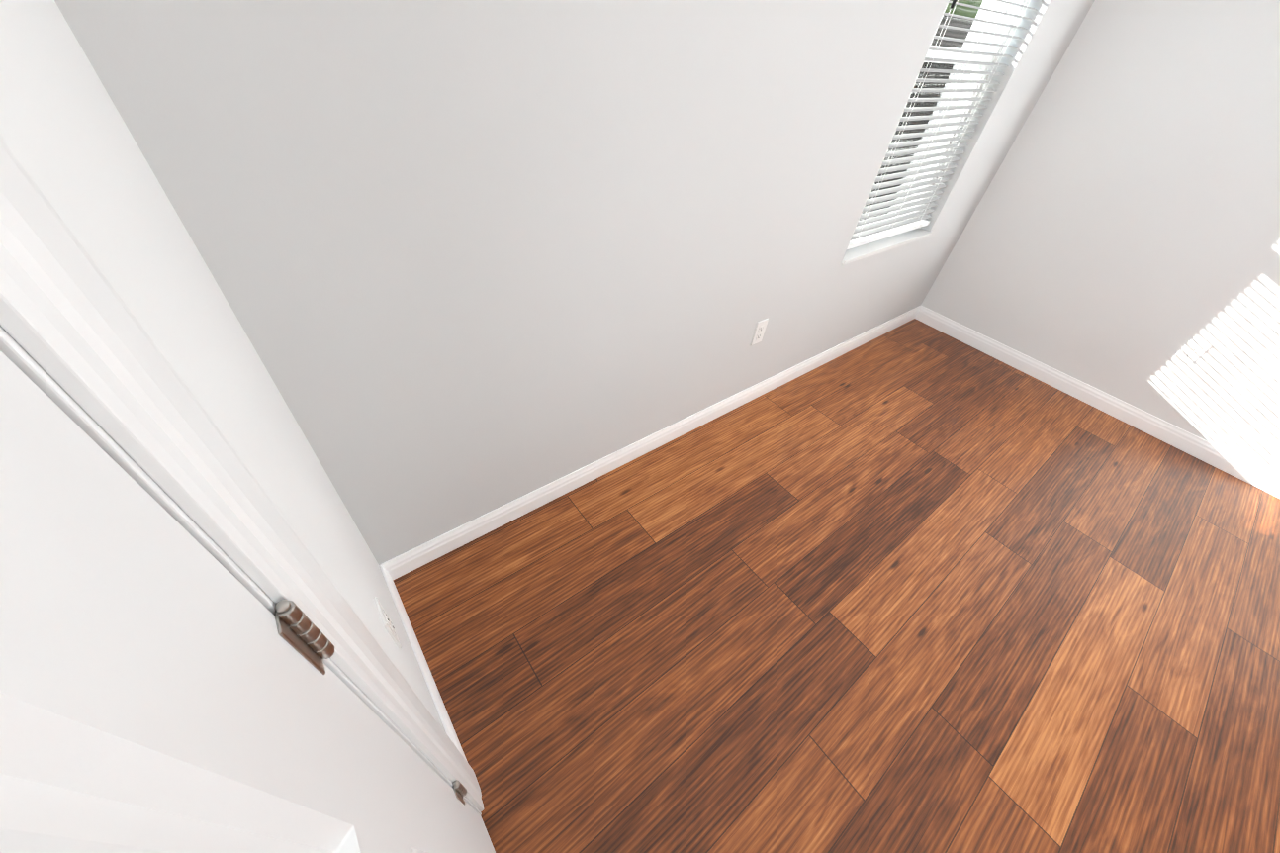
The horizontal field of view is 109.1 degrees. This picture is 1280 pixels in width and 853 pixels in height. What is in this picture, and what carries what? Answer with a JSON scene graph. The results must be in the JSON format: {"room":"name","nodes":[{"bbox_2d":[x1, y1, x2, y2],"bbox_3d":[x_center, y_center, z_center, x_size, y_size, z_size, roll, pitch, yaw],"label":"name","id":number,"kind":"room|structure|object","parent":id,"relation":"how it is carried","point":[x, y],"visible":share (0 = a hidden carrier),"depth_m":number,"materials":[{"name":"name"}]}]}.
{"room":"empty room","nodes":[
{"label":"empty room","id":0,"kind":"room"},
{"bbox_2d":[0,0,446,732],"bbox_3d":[0.711,1.018,-0.710,0.120,2.611,4.874,-25,52,-30],"label":"wall","id":1,"kind":"structure","parent":0,"point":[67,138],"depth_m":0.49,"materials":[{"name":"paint"}]},
{"bbox_2d":[0,136,483,815],"bbox_3d":[-0.046,0.462,0.110,0.139,2.151,1.123,-25,52,-30],"label":"door frame","id":2,"kind":"structure","parent":1,"relation":"attached to","point":[71,326],"depth_m":0.26,"materials":[{"name":"white wood"}]},
{"bbox_2d":[0,350,495,852],"bbox_3d":[-0.029,0.434,0.209,0.119,2.036,0.856,-25,52,-30],"label":"door","id":3,"kind":"structure","parent":1,"relation":"in","point":[168,683],"depth_m":0.20,"materials":[{"name":"painted wood"},{"name":"satin nickel"}]},
{"bbox_2d":[373,596,401,648],"bbox_3d":[-0.543,0.424,0.984,0.007,0.120,0.075,-25,52,-30],"label":"electrical outlet","id":4,"kind":"object","parent":1,"relation":"attached to","point":[388,623],"visible":1,"depth_m":0.96,"materials":[{"name":"white plastic"}]},
{"bbox_2d":[381,566,467,761],"bbox_3d":[-0.623,0.677,1.305,0.014,0.097,0.607,-25,52,-30],"label":"baseboard","id":5,"kind":"structure","parent":1,"relation":"attached to","point":[389,575],"depth_m":1.29,"materials":[{"name":"white wood"}]},
{"bbox_2d":[54,0,1095,564],"bbox_3d":[0.609,-1.162,1.583,3.810,2.611,0.270,-25,52,-30],"label":"wall","id":6,"kind":"structure","parent":0,"point":[468,259],"depth_m":1.13,"materials":[{"name":"paint"}]},
{"bbox_2d":[378,305,924,577],"bbox_3d":[0.563,-0.164,2.359,3.540,0.097,0.014,-25,52,-30],"label":"baseboard","id":7,"kind":"structure","parent":6,"relation":"attached to","point":[422,554],"depth_m":1.91,"materials":[{"name":"white wood"}]},
{"bbox_2d":[750,318,768,345],"bbox_3d":[0.540,-0.425,2.054,0.075,0.120,0.007,-25,52,-30],"label":"electrical outlet","id":8,"kind":"object","parent":6,"relation":"attached to","point":[760,329],"visible":1,"depth_m":2.05,"materials":[{"name":"white plastic"}]},
{"bbox_2d":[841,0,1042,264],"bbox_3d":[1.325,-1.517,1.869,0.905,1.534,0.224,-25,52,-30],"label":"window blinds","id":9,"kind":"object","parent":6,"relation":"in","point":[878,233],"depth_m":2.10,"materials":[{"name":"white plastic"}]},
{"bbox_2d":[393,318,1279,852],"bbox_3d":[1.994,1.284,1.170,3.810,0.100,5.264,-25,52,-30],"label":"floor","id":10,"kind":"structure","parent":0,"point":[914,586],"depth_m":1.53,"materials":[{"name":"wood"}]},
{"bbox_2d":[920,0,1279,474],"bbox_3d":[3.661,-0.288,1.082,0.120,2.611,4.994,-25,52,-30],"label":"wall","id":11,"kind":"structure","parent":0,"point":[1119,237],"depth_m":2.25,"materials":[{"name":"paint"}]},
{"bbox_2d":[916,307,1279,498],"bbox_3d":[3.452,0.610,1.941,0.014,0.097,4.874,-25,52,-30],"label":"baseboard","id":12,"kind":"structure","parent":11,"relation":"attached to","point":[1119,409],"depth_m":2.59,"materials":[{"name":"white wood"}]},
{"bbox_2d":[1173,337,1212,365],"bbox_3d":[2.781,-0.377,2.294,0.007,0.120,0.075,-25,52,-30],"label":"electrical outlet","id":13,"kind":"object","parent":11,"relation":"attached to","point":[1194,349],"visible":1,"depth_m":2.29,"materials":[{"name":"white plastic"}]}
]}

